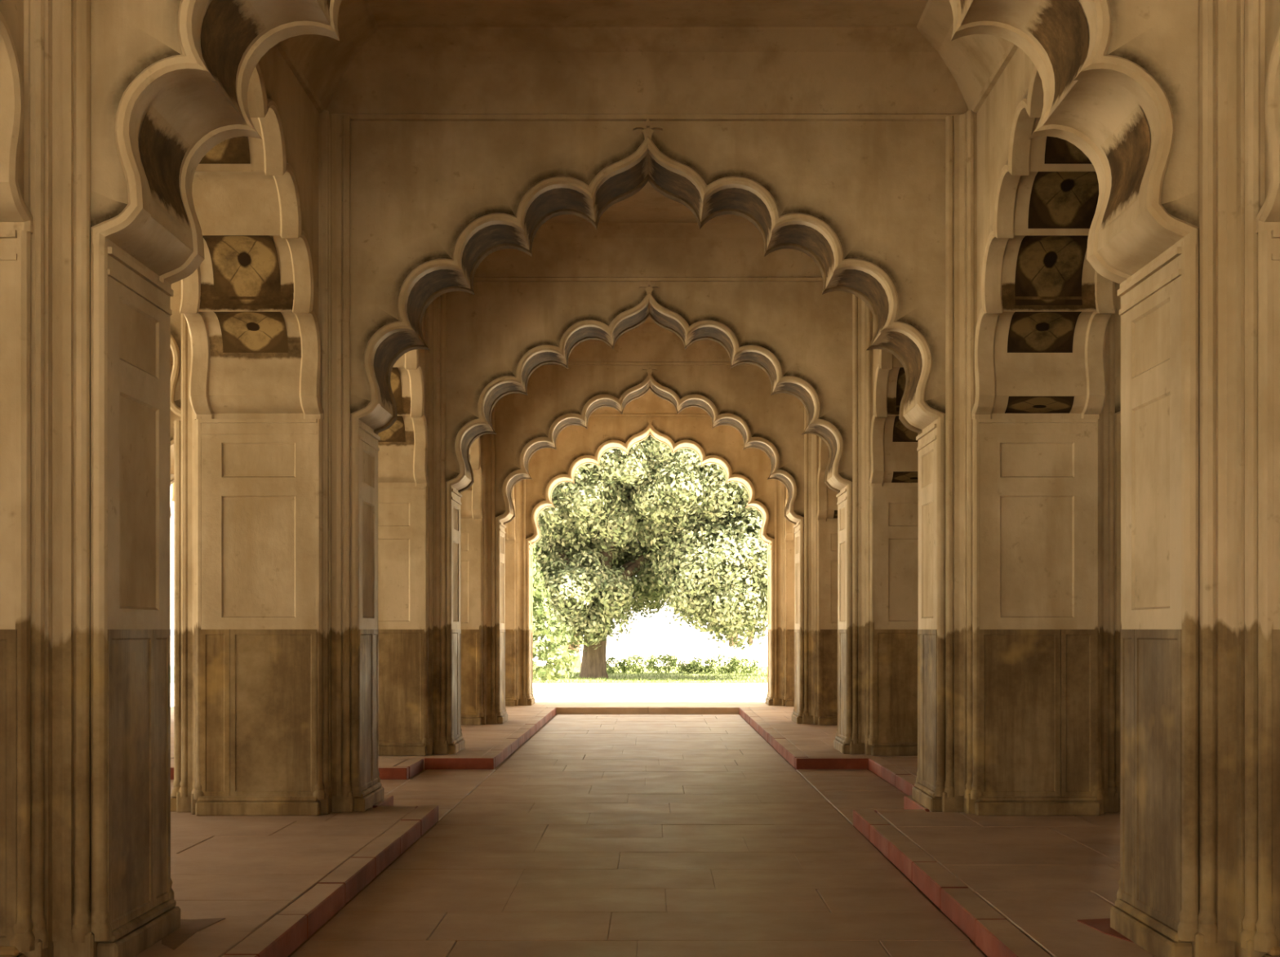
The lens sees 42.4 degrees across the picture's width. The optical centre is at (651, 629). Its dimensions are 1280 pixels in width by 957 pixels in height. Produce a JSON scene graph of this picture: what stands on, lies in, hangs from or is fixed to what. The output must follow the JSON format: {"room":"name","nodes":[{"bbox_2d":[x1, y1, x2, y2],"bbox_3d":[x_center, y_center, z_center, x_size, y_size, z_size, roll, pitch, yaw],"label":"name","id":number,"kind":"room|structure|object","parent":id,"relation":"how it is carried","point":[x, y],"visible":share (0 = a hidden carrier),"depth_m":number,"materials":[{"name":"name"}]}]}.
{"room":"palace arcade","nodes":[
{"label":"palace arcade","id":0,"kind":"room"},
{"bbox_2d":[171,482,173,501],"bbox_3d":[-9.467,-1.310,10.600,3.725,5.520,43.200,0,0,0],"label":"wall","id":1,"kind":"structure","parent":0,"point":[172,498],"depth_m":30.33,"materials":[{"name":"stone"}]},
{"bbox_2d":[170,713,987,956],"bbox_3d":[0.310,1.749,10.500,18.520,0.401,44.200,0,0,0],"label":"floor","id":2,"kind":"structure","parent":0,"point":[600,834],"depth_m":10.96,"materials":[{"name":"stone"}]},
{"bbox_2d":[133,795,438,956],"bbox_3d":[-5.329,1.494,1.420,7.201,0.137,25.639,0,0,0],"label":"stone platform","id":3,"kind":"object","parent":2,"relation":"on","point":[242,886],"visible":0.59,"depth_m":9.76,"materials":[{"name":"red stone"}]},
{"bbox_2d":[0,0,180,956],"bbox_3d":[-3.030,-1.305,7.430,1.550,5.490,1.550,0,0,0],"label":"stone pier","id":4,"kind":"object","parent":3,"relation":"on","point":[85,329],"visible":0.99,"depth_m":6.91,"materials":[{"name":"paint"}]},
{"bbox_2d":[0,0,32,234],"bbox_3d":[-3.030,-2.835,4.430,0.992,2.430,5.104,0,0,0],"label":"arch","id":5,"kind":"object","parent":4,"relation":"attached to","point":[14,212],"visible":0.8,"depth_m":6.60,"materials":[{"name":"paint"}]},
{"bbox_2d":[179,45,324,419],"bbox_3d":[-3.030,-2.835,10.430,0.992,2.430,5.104,0,0,0],"label":"arch","id":6,"kind":"object","parent":4,"relation":"attached to","point":[250,308],"visible":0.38,"depth_m":12.33,"materials":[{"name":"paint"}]},
{"bbox_2d":[90,0,1198,288],"bbox_3d":[-0.030,-2.835,7.430,5.104,2.430,0.992,0,0,0],"label":"arch","id":7,"kind":"object","parent":4,"relation":"attached to","point":[170,79],"visible":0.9,"depth_m":7.18,"materials":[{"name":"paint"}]},
{"bbox_2d":[170,110,384,815],"bbox_3d":[-3.030,-1.305,13.430,1.550,5.490,1.550,0,0,0],"label":"stone pier","id":8,"kind":"object","parent":3,"relation":"on","point":[276,631],"visible":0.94,"depth_m":12.72,"materials":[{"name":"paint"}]},
{"bbox_2d":[170,280,181,417],"bbox_3d":[-5.680,-2.835,13.430,4.508,2.430,0.992,0,0,0],"label":"arch","id":9,"kind":"object","parent":8,"relation":"attached to","point":[175,318],"visible":0.18,"depth_m":12.98,"materials":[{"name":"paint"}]},
{"bbox_2d":[350,118,945,435],"bbox_3d":[-0.030,-2.835,13.430,5.104,2.430,0.992,0,0,0],"label":"arch","id":10,"kind":"object","parent":8,"relation":"attached to","point":[430,201],"visible":0.95,"depth_m":12.98,"materials":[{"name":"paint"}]},
{"bbox_2d":[170,758,423,779],"bbox_3d":[-5.729,1.495,17.665,6.402,0.135,1.231,0,0,0],"label":"stone platform","id":11,"kind":"object","parent":2,"relation":"on","point":[388,768],"visible":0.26,"depth_m":17.31,"materials":[{"name":"red stone"}]},
{"bbox_2d":[170,706,555,769],"bbox_3d":[-5.340,1.495,24.244,7.181,0.136,11.892,0,0,0],"label":"stone platform","id":12,"kind":"object","parent":2,"relation":"on","point":[486,746],"visible":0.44,"depth_m":21.29,"materials":[{"name":"red stone"}]},
{"bbox_2d":[377,293,464,755],"bbox_3d":[-3.030,-1.305,19.430,1.550,5.490,1.550,0,0,0],"label":"stone pier","id":13,"kind":"object","parent":12,"relation":"on","point":[420,527],"visible":0.42,"depth_m":18.72,"materials":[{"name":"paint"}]},
{"bbox_2d":[377,312,428,486],"bbox_3d":[-3.030,-2.835,16.430,0.992,2.430,5.104,0,0,0],"label":"arch","id":14,"kind":"object","parent":13,"relation":"attached to","point":[402,454],"visible":0.14,"depth_m":18.56,"materials":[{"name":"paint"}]},
{"bbox_2d":[460,436,483,521],"bbox_3d":[-3.030,-2.835,22.430,0.992,2.430,5.104,0,0,0],"label":"arch","id":15,"kind":"object","parent":13,"relation":"attached to","point":[471,499],"visible":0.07,"depth_m":24.57,"materials":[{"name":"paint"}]},
{"bbox_2d":[445,280,852,493],"bbox_3d":[-0.030,-2.835,19.430,5.104,2.430,0.992,0,0,0],"label":"arch","id":16,"kind":"object","parent":13,"relation":"attached to","point":[497,335],"visible":0.94,"depth_m":18.98,"materials":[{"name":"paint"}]},
{"bbox_2d":[461,404,507,724],"bbox_3d":[-3.030,-1.305,25.430,1.550,5.490,1.550,0,0,0],"label":"stone pier","id":17,"kind":"object","parent":12,"relation":"on","point":[482,543],"visible":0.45,"depth_m":24.78,"materials":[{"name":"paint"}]},
{"bbox_2d":[170,364,181,516],"bbox_3d":[-5.680,-2.835,25.430,4.508,2.430,0.992,0,0,0],"label":"arch","id":18,"kind":"object","parent":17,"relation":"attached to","point":[174,416],"visible":0.02,"depth_m":24.98,"materials":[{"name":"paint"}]},
{"bbox_2d":[505,486,515,542],"bbox_3d":[-3.030,-2.835,28.430,0.992,2.430,5.104,0,0,0],"label":"arch","id":19,"kind":"object","parent":17,"relation":"attached to","point":[510,526],"visible":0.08,"depth_m":30.57,"materials":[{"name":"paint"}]},
{"bbox_2d":[495,364,804,524],"bbox_3d":[-0.030,-2.835,25.430,5.104,2.430,0.992,0,0,0],"label":"arch","id":20,"kind":"object","parent":17,"relation":"attached to","point":[559,397],"visible":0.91,"depth_m":24.98,"materials":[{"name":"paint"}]},
{"bbox_2d":[170,701,794,714],"bbox_3d":[0.320,1.495,31.399,18.500,0.135,2.402,0,0,0],"label":"threshold step","id":21,"kind":"structure","parent":2,"relation":"on","point":[562,707],"depth_m":30.48,"materials":[{"name":"stone"}]},
{"bbox_2d":[505,479,535,706],"bbox_3d":[-3.030,-1.305,31.430,1.550,5.490,1.550,0,0,0],"label":"stone pier","id":22,"kind":"object","parent":21,"relation":"on","point":[519,553],"visible":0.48,"depth_m":30.87,"materials":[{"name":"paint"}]},
{"bbox_2d":[525,415,774,544],"bbox_3d":[-0.030,-2.835,31.430,5.104,2.430,0.992,0,0,0],"label":"arch","id":23,"kind":"object","parent":22,"relation":"attached to","point":[576,446],"visible":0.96,"depth_m":30.98,"materials":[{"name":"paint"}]},
{"bbox_2d":[764,479,794,706],"bbox_3d":[2.970,-1.305,31.430,1.550,5.490,1.550,0,0,0],"label":"stone pier","id":24,"kind":"object","parent":21,"relation":"on","point":[780,553],"visible":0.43,"depth_m":30.90,"materials":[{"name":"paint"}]},
{"bbox_2d":[738,706,917,769],"bbox_3d":[5.584,1.495,24.245,7.971,0.135,11.890,0,0,0],"label":"stone platform","id":25,"kind":"object","parent":2,"relation":"on","point":[804,746],"visible":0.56,"depth_m":21.29,"materials":[{"name":"red stone"}]},
{"bbox_2d":[791,406,837,724],"bbox_3d":[2.970,-1.305,25.430,1.550,5.490,1.550,0,0,0],"label":"stone pier","id":26,"kind":"object","parent":25,"relation":"on","point":[815,543],"visible":0.43,"depth_m":24.78,"materials":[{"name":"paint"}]},
{"bbox_2d":[784,487,794,542],"bbox_3d":[2.970,-2.835,28.430,0.992,2.430,5.104,0,0,0],"label":"arch","id":27,"kind":"object","parent":26,"relation":"attached to","point":[789,530],"visible":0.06,"depth_m":30.57,"materials":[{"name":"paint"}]},
{"bbox_2d":[833,293,917,755],"bbox_3d":[2.970,-1.305,19.430,1.550,5.490,1.550,0,0,0],"label":"stone pier","id":28,"kind":"object","parent":25,"relation":"on","point":[877,526],"visible":0.52,"depth_m":18.72,"materials":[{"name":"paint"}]},
{"bbox_2d":[816,437,837,521],"bbox_3d":[2.970,-2.835,22.430,0.992,2.430,5.104,0,0,0],"label":"arch","id":29,"kind":"object","parent":28,"relation":"attached to","point":[827,500],"visible":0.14,"depth_m":24.57,"materials":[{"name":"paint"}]},
{"bbox_2d":[869,316,917,486],"bbox_3d":[2.970,-2.835,16.430,0.992,2.430,5.104,0,0,0],"label":"arch","id":30,"kind":"object","parent":28,"relation":"attached to","point":[893,446],"visible":0.16,"depth_m":18.57,"materials":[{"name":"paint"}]},
{"bbox_2d":[868,758,917,795],"bbox_3d":[5.449,1.495,16.245,6.102,0.135,4.070,0,0,0],"label":"stone platform","id":31,"kind":"object","parent":2,"relation":"on","point":[901,773],"visible":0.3,"depth_m":16.88,"materials":[{"name":"red stone"}]},
{"bbox_2d":[853,795,1155,956],"bbox_3d":[5.049,1.494,1.400,6.902,0.137,25.600,0,0,0],"label":"stone platform","id":32,"kind":"object","parent":2,"relation":"on","point":[1015,886],"visible":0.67,"depth_m":9.75,"materials":[{"name":"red stone"}]},
{"bbox_2d":[911,110,1120,816],"bbox_3d":[2.970,-1.305,13.430,1.550,5.490,1.550,0,0,0],"label":"stone pier","id":33,"kind":"object","parent":32,"relation":"on","point":[1019,520],"visible":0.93,"depth_m":12.72,"materials":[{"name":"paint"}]},
{"bbox_2d":[971,47,1115,419],"bbox_3d":[2.970,-2.835,10.430,0.992,2.430,5.104,0,0,0],"label":"arch","id":34,"kind":"object","parent":33,"relation":"attached to","point":[1044,313],"visible":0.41,"depth_m":12.34,"materials":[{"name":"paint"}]},
{"bbox_2d":[1115,282,1120,422],"bbox_3d":[5.970,-2.835,13.430,5.104,2.430,0.992,0,0,0],"label":"arch","id":35,"kind":"object","parent":33,"relation":"attached to","point":[1117,299],"visible":0.07,"depth_m":12.98,"materials":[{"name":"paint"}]},
{"bbox_2d":[1110,0,1279,956],"bbox_3d":[2.970,-1.305,7.430,1.550,5.490,1.550,0,0,0],"label":"stone pier","id":36,"kind":"object","parent":32,"relation":"on","point":[1200,629],"visible":0.96,"depth_m":6.91,"materials":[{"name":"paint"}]},
{"bbox_2d":[1256,0,1279,234],"bbox_3d":[2.970,-2.835,4.430,0.992,2.430,5.104,0,0,0],"label":"arch","id":37,"kind":"object","parent":36,"relation":"attached to","point":[1268,215],"visible":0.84,"depth_m":6.62,"materials":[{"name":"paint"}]},
{"bbox_2d":[170,0,1017,416],"bbox_3d":[-0.330,-4.525,10.450,19.200,1.050,43.700,0,0,0],"label":"ceiling","id":38,"kind":"structure","parent":0,"point":[391,60],"depth_m":12.79,"materials":[{"name":"paint"}]},
{"label":"outside","id":39,"kind":"structure","parent":0,"visible":0},
{"bbox_2d":[170,635,767,706],"bbox_3d":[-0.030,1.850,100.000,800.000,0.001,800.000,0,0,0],"label":"ground","id":40,"kind":"structure","parent":39,"point":[685,646],"depth_m":55.16,"materials":[{"name":"white"}]},
{"bbox_2d":[170,664,767,682],"bbox_3d":[-0.030,1.830,69.500,80.000,0.001,25.000,0,0,0],"label":"lawn","id":41,"kind":"structure","parent":40,"relation":"on","point":[171,667],"depth_m":62.92,"materials":[{"name":"green plant"}]},
{"bbox_2d":[563,566,615,666],"bbox_3d":[-3.813,-2.243,79.974,7.005,8.386,5.996,0,0,0],"label":"tree","id":42,"kind":"object","parent":41,"relation":"on","point":[578,663],"visible":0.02,"depth_m":79.65,"materials":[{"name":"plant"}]},
{"bbox_2d":[606,656,630,673],"bbox_3d":[-1.599,1.532,69.006,1.432,0.818,1.032,0,0,0],"label":"shrub","id":43,"kind":"object","parent":41,"relation":"on","point":[611,669],"visible":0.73,"depth_m":69.02,"materials":[{"name":"green plant"}]},
{"bbox_2d":[621,653,651,672],"bbox_3d":[-0.677,1.504,69.470,1.230,0.907,1.109,0,0,-38],"label":"shrub","id":44,"kind":"object","parent":41,"relation":"on","point":[633,667],"visible":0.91,"depth_m":69.42,"materials":[{"name":"green plant"}]},
{"bbox_2d":[533,434,767,678],"bbox_3d":[-0.763,-2.865,62.516,7.328,9.630,3.556,0,0,0],"label":"tree","id":45,"kind":"object","parent":41,"relation":"on","point":[698,545],"visible":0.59,"depth_m":59.25,"materials":[{"name":"green plant"}]},
{"bbox_2d":[644,653,676,672],"bbox_3d":[0.352,1.465,69.045,1.396,0.939,1.209,0,0,0],"label":"shrub","id":46,"kind":"object","parent":41,"relation":"on","point":[667,656],"visible":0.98,"depth_m":68.90,"materials":[{"name":"green plant"}]},
{"bbox_2d":[666,654,696,672],"bbox_3d":[1.297,1.482,69.496,1.454,0.830,1.199,0,0,45],"label":"shrub","id":47,"kind":"object","parent":41,"relation":"on","point":[682,665],"visible":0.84,"depth_m":69.22,"materials":[{"name":"green plant"}]},
{"bbox_2d":[685,656,718,672],"bbox_3d":[2.046,1.547,68.968,1.266,0.913,1.158,0,0,34],"label":"shrub","id":48,"kind":"object","parent":41,"relation":"on","point":[699,666],"visible":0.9,"depth_m":68.89,"materials":[{"name":"green plant"}]},
{"bbox_2d":[712,653,739,672],"bbox_3d":[3.139,1.494,69.559,1.221,0.944,1.136,0,0,0],"label":"shrub","id":49,"kind":"object","parent":41,"relation":"on","point":[724,667],"visible":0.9,"depth_m":69.44,"materials":[{"name":"green plant"}]},
{"bbox_2d":[728,656,760,673],"bbox_3d":[3.881,1.569,68.988,1.346,0.880,1.149,0,0,-17],"label":"shrub","id":50,"kind":"object","parent":41,"relation":"on","point":[736,667],"visible":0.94,"depth_m":68.81,"materials":[{"name":"green plant"}]},
{"bbox_2d":[532,542,579,684],"bbox_3d":[-4.447,-0.641,50.032,4.595,5.182,4.931,0,0,-44],"label":"tree","id":51,"kind":"object","parent":40,"relation":"on","point":[542,619],"visible":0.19,"depth_m":49.34,"materials":[{"name":"green plant"}]},
{"bbox_2d":[728,595,767,646],"bbox_3d":[9.353,-2.299,180.128,8.962,8.498,6.001,0,0,0],"label":"tree","id":52,"kind":"object","parent":40,"relation":"on","point":[743,595],"visible":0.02,"depth_m":179.58,"materials":[{"name":"green plant"}]},
{"bbox_2d":[742,595,767,644],"bbox_3d":[12.480,-2.041,204.935,7.312,7.981,5.879,0,0,0],"label":"tree","id":53,"kind":"object","parent":40,"relation":"on","point":[743,596],"visible":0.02,"depth_m":204.69,"materials":[{"name":"green plant"}]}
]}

